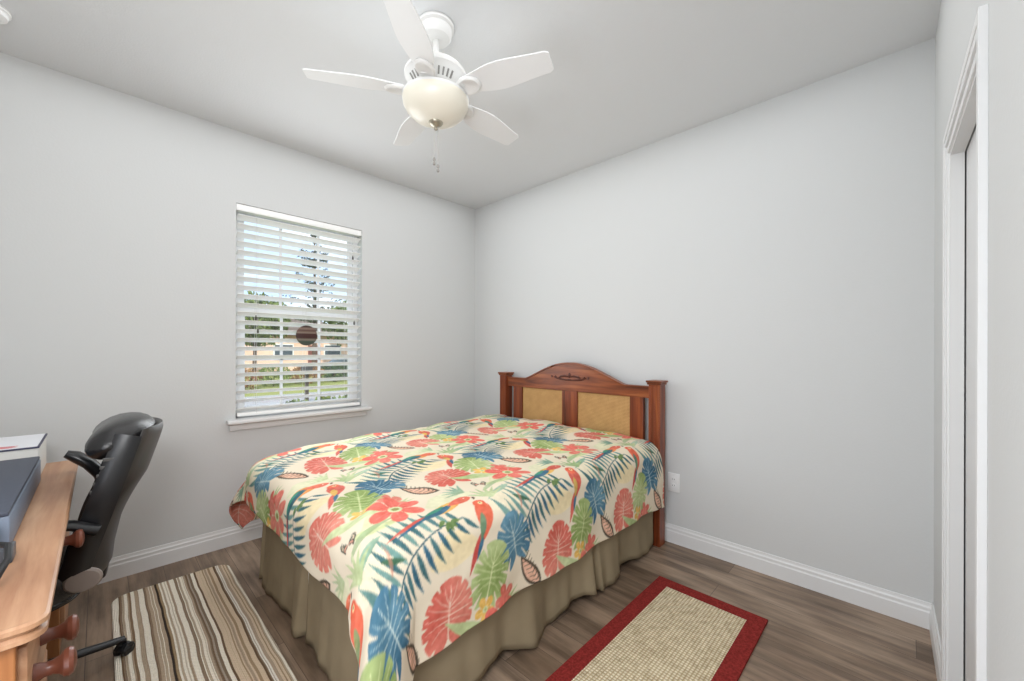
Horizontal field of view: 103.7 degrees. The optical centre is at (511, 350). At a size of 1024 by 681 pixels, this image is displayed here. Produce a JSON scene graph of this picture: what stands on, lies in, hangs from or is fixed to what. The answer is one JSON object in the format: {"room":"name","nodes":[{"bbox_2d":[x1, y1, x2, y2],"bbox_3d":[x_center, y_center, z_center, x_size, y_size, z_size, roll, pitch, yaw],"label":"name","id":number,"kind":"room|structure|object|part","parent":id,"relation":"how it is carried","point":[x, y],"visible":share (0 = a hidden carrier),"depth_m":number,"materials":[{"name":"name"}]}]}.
{"room":"bedroom","nodes":[
{"label":"bedroom","id":0,"kind":"room"},
{"bbox_2d":[0,52,474,557],"bbox_3d":[-1.630,-0.090,2.970,0.140,2.740,3.660,0,0,44],"label":"wall","id":1,"kind":"structure","parent":0,"point":[118,209],"depth_m":2.42,"materials":[{"name":"white paint"}]},
{"bbox_2d":[97,519,262,584],"bbox_3d":[-1.578,1.220,2.916,0.014,0.120,3.420,0,0,44],"label":"baseboard","id":2,"kind":"structure","parent":1,"relation":"attached to","point":[125,565],"depth_m":2.45,"materials":[{"name":"white wood"}]},
{"bbox_2d":[236,212,356,416],"bbox_3d":[-1.605,-0.258,3.052,0.050,1.447,0.864,0,0,44],"label":"window","id":3,"kind":"structure","parent":1,"relation":"in","point":[238,335],"depth_m":2.96,"materials":[{"name":"white plastic"}]},
{"bbox_3d":[-1.612,-0.606,3.059,0.022,0.682,0.794,0,0,44],"label":"sash","id":4,"kind":"part","parent":3,"relation":"part of","materials":[{"name":"white plastic"}]},
{"bbox_3d":[-1.598,0.060,3.043,0.022,0.730,0.794,0,0,44],"label":"sash","id":5,"kind":"part","parent":3,"relation":"part of","materials":[{"name":"white plastic"}]},
{"bbox_2d":[236,203,361,416],"bbox_3d":[-1.541,-0.270,2.989,0.079,1.420,0.860,0,0,44],"label":"window blind","id":6,"kind":"object","parent":3,"relation":"attached to","point":[241,208],"visible":0.91,"depth_m":2.94,"materials":[{"name":"white plastic"}]},
{"bbox_3d":[-1.551,0.429,2.995,0.050,0.023,0.842,0,0,44],"label":"rail","id":7,"kind":"part","parent":6,"relation":"part of","materials":[{"name":"white plastic"}]},
{"bbox_3d":[-1.548,-0.958,2.997,0.056,0.043,0.860,0,0,44],"label":"head rail","id":8,"kind":"part","parent":6,"relation":"part of","materials":[{"name":"white"}]},
{"bbox_3d":[-1.547,-0.243,2.994,0.054,1.337,0.626,0,0,44],"label":"ladder cord","id":9,"kind":"part","parent":6,"relation":"part of","materials":[{"name":"white fabric"}]},
{"bbox_2d":[296,325,316,345],"bbox_3d":[-1.505,-0.480,2.953,0.012,0.883,0.148,0,0,44],"label":"hanging ornament","id":10,"kind":"object","parent":6,"relation":"hanging from","point":[306,335],"visible":1,"depth_m":2.95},
{"bbox_2d":[226,406,371,430],"bbox_3d":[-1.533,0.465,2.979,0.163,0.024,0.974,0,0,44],"label":"trim","id":11,"kind":"structure","parent":1,"relation":"attached to","point":[287,415],"depth_m":2.89,"materials":[{"name":"white wood"}]},
{"bbox_2d":[0,0,940,208],"bbox_3d":[-0.284,-1.506,1.660,3.890,0.100,3.660,0,0,44],"label":"ceiling","id":12,"kind":"structure","parent":0,"point":[626,76],"depth_m":2.02,"materials":[{"name":"white paint"}]},
{"bbox_2d":[0,4,11,23],"bbox_3d":[-2.226,-1.440,1.704,0.136,0.044,0.136,0,0,44],"label":"smoke detector","id":13,"kind":"object","parent":12,"relation":"attached to","point":[5,15],"visible":1,"depth_m":1.73,"materials":[{"name":"white plastic"}]},
{"bbox_2d":[302,0,553,171],"bbox_3d":[-0.325,-1.127,1.830,1.041,0.658,1.013,0,0,44],"label":"ceiling fan","id":14,"kind":"object","parent":12,"relation":"hanging from","point":[436,92],"visible":1,"depth_m":1.71,"materials":[{"name":"white plastic"}]},
{"bbox_3d":[-0.662,-1.153,1.722,0.412,0.035,0.129,0,0,-14],"label":"fan blade","id":15,"kind":"part","parent":14,"relation":"part of","materials":[{"name":"white wood"}]},
{"bbox_3d":[-0.365,-1.152,1.471,0.129,0.035,0.412,0,0,4],"label":"fan blade","id":16,"kind":"part","parent":14,"relation":"part of","materials":[{"name":"white wood"}]},
{"bbox_3d":[-0.514,-1.153,2.083,0.129,0.035,0.412,0,0,-32],"label":"fan blade","id":17,"kind":"part","parent":14,"relation":"part of","materials":[{"name":"white wood"}]},
{"bbox_3d":[-0.341,-1.072,1.801,0.292,0.108,0.292,0,0,44],"label":"lamp shade","id":18,"kind":"part","parent":14,"relation":"part of","materials":[{"name":"beige glass"}]},
{"bbox_3d":[-0.125,-1.152,2.053,0.131,0.035,0.415,0,0,44],"label":"fan blade","id":19,"kind":"part","parent":14,"relation":"part of","materials":[{"name":"white wood"}]},
{"bbox_3d":[-0.034,-1.151,1.675,0.412,0.035,0.129,0,0,22],"label":"fan blade","id":20,"kind":"part","parent":14,"relation":"part of","materials":[{"name":"white wood"}]},
{"bbox_2d":[47,537,936,680],"bbox_3d":[-0.292,1.334,1.660,3.890,0.100,3.660,0,0,44],"label":"floor","id":21,"kind":"structure","parent":0,"point":[808,635],"depth_m":1.89,"materials":[{"name":"brown wood"}]},
{"bbox_2d":[0,460,84,680],"bbox_3d":[-1.704,0.900,1.146,1.645,0.760,0.670,0,0,44],"label":"desk","id":22,"kind":"object","parent":21,"relation":"on","point":[31,634],"visible":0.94,"depth_m":0.96,"materials":[{"name":"brown wood"}]},
{"bbox_2d":[0,541,15,578],"bbox_3d":[-1.240,0.484,0.905,0.289,0.076,0.161,0,0,44],"label":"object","id":23,"kind":"object","parent":22,"relation":"on","point":[7,549],"visible":1,"depth_m":0.93,"materials":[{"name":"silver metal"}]},
{"bbox_2d":[0,456,40,541],"bbox_3d":[-1.713,0.469,1.217,0.792,0.101,0.322,0,0,44],"label":"case","id":24,"kind":"object","parent":22,"relation":"on","point":[20,478],"visible":0.9,"depth_m":1.26,"materials":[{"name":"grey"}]},
{"bbox_3d":[-1.713,0.426,1.216,0.790,0.012,0.320,0,0,44],"label":"case lid","id":25,"kind":"part","parent":24,"relation":"part of","materials":[{"name":"grey plastic"}]},
{"bbox_2d":[0,433,47,472],"bbox_3d":[-2.154,0.449,1.590,0.362,0.140,0.396,0,0,44],"label":"storage box","id":26,"kind":"object","parent":22,"relation":"on","point":[25,446],"visible":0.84,"depth_m":1.63,"materials":[{"name":"white"}]},
{"bbox_3d":[-2.153,0.384,1.590,0.362,0.006,0.396,0,0,44],"label":"box lid","id":27,"kind":"part","parent":26,"relation":"part of","materials":[{"name":"white"}]},
{"bbox_3d":[-1.255,0.687,0.797,0.425,0.208,0.416,0,0,44],"label":"drawer","id":28,"kind":"part","parent":22,"relation":"part of","materials":[{"name":"brown wood"}]},
{"bbox_3d":[-1.256,0.894,0.797,0.425,0.175,0.416,0,0,44],"label":"drawer","id":29,"kind":"part","parent":22,"relation":"part of","materials":[{"name":"brown wood"}]},
{"bbox_3d":[-0.997,0.688,0.879,0.059,0.059,0.064,0,0,44],"label":"knob","id":30,"kind":"part","parent":22,"relation":"part of","materials":[{"name":"brown wood"}]},
{"bbox_3d":[-1.107,0.688,0.988,0.059,0.059,0.064,0,0,44],"label":"knob","id":31,"kind":"part","parent":22,"relation":"part of","materials":[{"name":"brown wood"}]},
{"bbox_3d":[-2.099,1.071,1.619,0.330,0.215,0.416,0,0,44],"label":"drawer","id":32,"kind":"part","parent":22,"relation":"part of","materials":[{"name":"brown wood"}]},
{"bbox_3d":[-1.444,0.619,1.316,0.059,0.059,0.064,0,0,44],"label":"knob","id":33,"kind":"part","parent":22,"relation":"part of","materials":[{"name":"brown wood"}]},
{"bbox_2d":[47,412,162,660],"bbox_3d":[-1.784,0.767,1.471,0.768,1.024,0.667,0,0,-43],"label":"office chair","id":34,"kind":"object","parent":21,"relation":"on","point":[126,443],"visible":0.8,"depth_m":1.45,"materials":[{"name":"black leather"}]},
{"bbox_3d":[-1.816,0.834,1.409,0.500,0.118,0.500,0,0,-43],"label":"seat","id":35,"kind":"part","parent":34,"relation":"part of","materials":[{"name":"black leather"}]},
{"bbox_3d":[-1.597,0.563,1.610,0.236,0.495,0.480,0,0,-43],"label":"backrest","id":36,"kind":"part","parent":34,"relation":"part of","materials":[{"name":"black leather"}]},
{"bbox_3d":[-1.839,0.512,1.748,0.147,0.178,0.072,0,0,-43],"label":"armrest","id":37,"kind":"part","parent":34,"relation":"part of","materials":[{"name":"black plastic"}]},
{"bbox_3d":[-1.560,0.592,1.270,0.370,0.087,0.068,0,0,-43],"label":"armrest","id":38,"kind":"part","parent":34,"relation":"part of","materials":[{"name":"black plastic"}]},
{"bbox_3d":[-1.714,1.189,1.571,0.048,0.069,0.298,0,0,31],"label":"leg","id":39,"kind":"part","parent":34,"relation":"part of","materials":[{"name":"black plastic"}]},
{"bbox_3d":[-1.472,0.570,1.433,0.228,0.542,0.077,0,0,-43],"label":"rail","id":40,"kind":"part","parent":34,"relation":"part of","materials":[{"name":"black plastic"}]},
{"bbox_2d":[114,638,133,653],"bbox_3d":[-1.632,1.234,1.694,0.062,0.044,0.061,0,0,-43],"label":"caster wheel","id":41,"kind":"object","parent":34,"relation":"attached to","point":[123,646],"depth_m":1.68,"materials":[{"name":"black plastic"}]},
{"bbox_2d":[112,565,297,680],"bbox_3d":[-1.350,1.276,1.722,1.500,0.008,0.495,0,0,44],"label":"striped rug","id":42,"kind":"object","parent":21,"relation":"on","point":[202,625],"visible":1,"depth_m":1.81,"materials":[{"name":"beige fabric"}]},
{"bbox_2d":[308,362,667,581],"bbox_3d":[-0.205,0.687,2.513,1.537,1.195,1.999,0,0,44],"label":"bed","id":43,"kind":"object","parent":21,"relation":"on","point":[573,394],"visible":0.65,"depth_m":3.03,"materials":[{"name":"brown wood"}]},
{"bbox_2d":[229,414,663,680],"bbox_3d":[-0.305,0.882,2.421,1.818,0.656,2.074,0,0,44],"label":"comforter","id":44,"kind":"object","parent":43,"relation":"on","point":[422,535],"visible":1,"depth_m":1.72,"materials":[{"name":"multicoloured fabric"}]},
{"bbox_2d":[259,512,652,680],"bbox_3d":[-0.275,1.094,2.459,1.571,0.371,1.934,0,0,44],"label":"bed skirt","id":45,"kind":"object","parent":43,"relation":"hanging from","point":[315,612],"visible":0.34,"depth_m":1.74,"materials":[{"name":"beige fabric"}]},
{"bbox_3d":[-0.057,0.751,3.687,0.080,1.066,0.084,0,0,44],"label":"post","id":46,"kind":"part","parent":43,"relation":"part of","materials":[{"name":"brown wood"}]},
{"bbox_3d":[0.254,0.579,3.387,0.445,0.532,0.008,0,0,44],"label":"cane panel","id":47,"kind":"part","parent":43,"relation":"part of","materials":[{"name":"beige wicker"}]},
{"bbox_3d":[0.453,0.169,3.193,1.364,0.155,0.048,0,0,44],"label":"rail molding","id":48,"kind":"part","parent":43,"relation":"part of","materials":[{"name":"brown wood"}]},
{"bbox_3d":[0.453,0.209,3.193,1.364,0.218,0.034,0,0,44],"label":"rail","id":49,"kind":"part","parent":43,"relation":"part of","materials":[{"name":"brown wood"}]},
{"bbox_3d":[0.673,0.581,2.978,0.453,0.532,0.008,0,0,44],"label":"cane panel","id":50,"kind":"part","parent":43,"relation":"part of","materials":[{"name":"beige wicker"}]},
{"bbox_3d":[0.965,0.754,2.688,0.080,1.066,0.084,0,0,44],"label":"post","id":51,"kind":"part","parent":43,"relation":"part of","materials":[{"name":"brown wood"}]},
{"bbox_2d":[545,576,767,680],"bbox_3d":[0.542,1.280,1.601,0.530,0.010,1.390,0,0,44],"label":"rug","id":52,"kind":"object","parent":21,"relation":"on","point":[671,631],"visible":1,"depth_m":1.76,"materials":[{"name":"fabric"}]},
{"bbox_2d":[474,38,934,603],"bbox_3d":[0.999,-0.083,2.878,3.750,2.740,0.120,0,0,44],"label":"wall","id":53,"kind":"structure","parent":0,"point":[771,262],"depth_m":2.32,"materials":[{"name":"white paint"}]},
{"bbox_2d":[668,472,679,492],"bbox_3d":[1.085,0.883,2.700,0.080,0.124,0.010,0,0,44],"label":"wall outlet","id":54,"kind":"object","parent":53,"relation":"attached to","point":[673,478],"visible":1,"depth_m":2.69,"materials":[{"name":"white plastic"}]},
{"bbox_2d":[665,522,931,629],"bbox_3d":[0.776,1.227,2.998,3.268,0.120,0.014,0,0,44],"label":"baseboard","id":55,"kind":"structure","parent":53,"relation":"attached to","point":[914,611],"depth_m":2.18,"materials":[{"name":"white wood"}]},
{"bbox_2d":[934,0,1023,680],"bbox_3d":[0.955,-0.083,0.400,0.532,2.740,3.500,0,0,43],"label":"wall","id":56,"kind":"structure","parent":0,"point":[956,18],"depth_m":0.78,"materials":[{"name":"white paint"}]},
{"bbox_2d":[929,604,940,680],"bbox_3d":[1.749,1.230,1.656,0.014,0.120,0.575,0,0,43],"label":"baseboard","id":57,"kind":"structure","parent":56,"relation":"attached to","point":[933,627],"depth_m":1.67,"materials":[{"name":"white wood"}]},
{"bbox_2d":[949,73,975,680],"bbox_3d":[1.309,0.302,1.150,0.033,1.972,0.618,0,0,43],"label":"trim","id":58,"kind":"structure","parent":56,"relation":"attached to","point":[967,123],"depth_m":1.37,"materials":[{"name":"white paint"}]},
{"bbox_2d":[941,3,988,680],"bbox_3d":[1.294,0.265,1.165,0.015,2.047,0.768,0,0,43],"label":"trim","id":59,"kind":"structure","parent":56,"relation":"attached to","point":[976,60],"depth_m":0.89,"materials":[{"name":"white wood"}]},
{"bbox_2d":[963,125,975,680],"bbox_3d":[1.336,0.281,1.125,0.032,1.990,0.678,0,0,43],"label":"door","id":60,"kind":"structure","parent":56,"relation":"in","point":[970,152],"depth_m":1.29,"materials":[{"name":"white paint"}]},
{"label":"outside","id":61,"kind":"structure","parent":0,"visible":0},
{"bbox_2d":[245,371,347,396],"bbox_3d":[-15.004,1.692,39.377,69.860,0.100,60.000,0,0,44],"label":"lawn","id":62,"kind":"structure","parent":61,"point":[322,383],"depth_m":18.66,"materials":[{"name":"green plant"}]},
{"bbox_2d":[245,368,262,389],"bbox_3d":[-11.503,1.190,17.082,1.617,1.102,1.628,0,0,44],"label":"shrub","id":63,"kind":"object","parent":62,"relation":"on","point":[249,369],"visible":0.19,"depth_m":17.21,"materials":[{"name":"orange plant"}]},
{"bbox_2d":[244,291,290,371],"bbox_3d":[-16.668,-1.156,26.109,4.263,5.595,4.272,0,0,44],"label":"tree","id":64,"kind":"object","parent":62,"relation":"on","point":[259,327],"visible":0.31,"depth_m":25.69,"materials":[{"name":"green plant"}]},
{"bbox_3d":[-16.665,-2.057,26.109,4.263,3.792,4.272,0,0,44],"label":"crown","id":65,"kind":"part","parent":64,"relation":"part of","materials":[{"name":"green plant"}]},
{"bbox_2d":[252,367,292,385],"bbox_3d":[-11.184,1.157,18.839,1.646,1.062,1.709,0,0,44],"label":"shrub","id":66,"kind":"object","parent":62,"relation":"on","point":[268,369],"visible":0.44,"depth_m":18.65,"materials":[{"name":"green plant"}]},
{"bbox_2d":[245,316,347,371],"bbox_3d":[-21.442,-0.927,35.538,9.000,5.100,13.500,0,0,44],"label":"house","id":67,"kind":"structure","parent":62,"relation":"on","point":[292,320],"depth_m":33.44,"materials":[{"name":"paint"}]},
{"bbox_3d":[-18.540,0.082,32.702,0.020,1.100,1.300,0,0,44],"label":"pane","id":68,"kind":"part","parent":67,"relation":"part of","materials":[{"name":"grey glass"}]},
{"bbox_3d":[-16.904,0.586,34.422,0.060,2.100,1.000,0,0,44],"label":"door","id":69,"kind":"part","parent":67,"relation":"part of","materials":[{"name":"brown"}]},
{"bbox_3d":[-15.811,0.089,35.497,0.020,1.100,1.300,0,0,44],"label":"pane","id":70,"kind":"part","parent":67,"relation":"part of","materials":[{"name":"grey"}]},
{"bbox_2d":[285,398,307,402],"bbox_3d":[-4.500,1.339,8.381,0.636,0.713,0.678,0,0,44],"label":"shrub","id":71,"kind":"object","parent":62,"relation":"on","point":[293,400],"visible":0.02,"depth_m":8.39,"materials":[{"name":"green plant"}]},
{"bbox_2d":[289,366,323,383],"bbox_3d":[-10.388,1.195,20.359,1.766,1.043,1.642,0,0,44],"label":"shrub","id":72,"kind":"object","parent":62,"relation":"on","point":[297,368],"visible":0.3,"depth_m":19.98,"materials":[{"name":"orange plant"}]},
{"bbox_2d":[301,362,312,400],"bbox_3d":[-6.266,1.007,12.295,0.500,1.320,0.190,0,0,44],"label":"mailbox","id":73,"kind":"object","parent":62,"relation":"on","point":[303,368],"visible":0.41,"depth_m":12.24,"materials":[{"name":"grey"}]},
{"bbox_3d":[-6.270,1.142,12.291,0.090,1.050,0.090,0,0,44],"label":"post","id":74,"kind":"part","parent":73,"relation":"part of","materials":[{"name":"grey"}]},
{"bbox_2d":[282,235,341,375],"bbox_3d":[-13.113,-3.052,26.401,3.932,9.402,3.480,0,0,2],"label":"pine tree","id":75,"kind":"object","parent":62,"relation":"on","point":[315,236],"visible":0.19,"depth_m":26.23,"materials":[{"name":"green plant"}]},
{"bbox_2d":[314,393,338,400],"bbox_3d":[-4.202,1.322,8.985,0.692,0.780,0.680,0,0,-18],"label":"shrub","id":76,"kind":"object","parent":62,"relation":"on","point":[321,397],"visible":0.04,"depth_m":8.98,"materials":[{"name":"green plant"}]},
{"bbox_2d":[320,365,347,381],"bbox_3d":[-9.598,1.134,21.847,1.628,1.120,1.690,0,0,44],"label":"shrub","id":77,"kind":"object","parent":62,"relation":"on","point":[328,375],"visible":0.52,"depth_m":21.63,"materials":[{"name":"green plant"}]},
{"bbox_2d":[320,354,347,376],"bbox_3d":[-10.046,0.946,26.463,1.740,1.420,4.444,0,0,39],"label":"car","id":78,"kind":"object","parent":62,"relation":"on","point":[338,360],"visible":0.02,"depth_m":25.06,"materials":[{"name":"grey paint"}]},
{"bbox_2d":[322,300,347,345],"bbox_3d":[-12.881,-1.339,32.819,4.846,5.982,4.982,0,0,44],"label":"tree","id":79,"kind":"object","parent":62,"relation":"on","point":[336,307],"visible":0.06,"depth_m":31.57,"materials":[{"name":"green plant"}]},
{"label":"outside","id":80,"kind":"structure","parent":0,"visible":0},
{"bbox_2d":[245,390,347,405],"bbox_3d":[1.575,1.679,23.191,3.400,0.020,60.000,0,0,44],"label":"street","id":81,"kind":"structure","parent":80,"point":[336,396],"depth_m":13.89,"materials":[{"name":"grey asphalt"}]}
]}

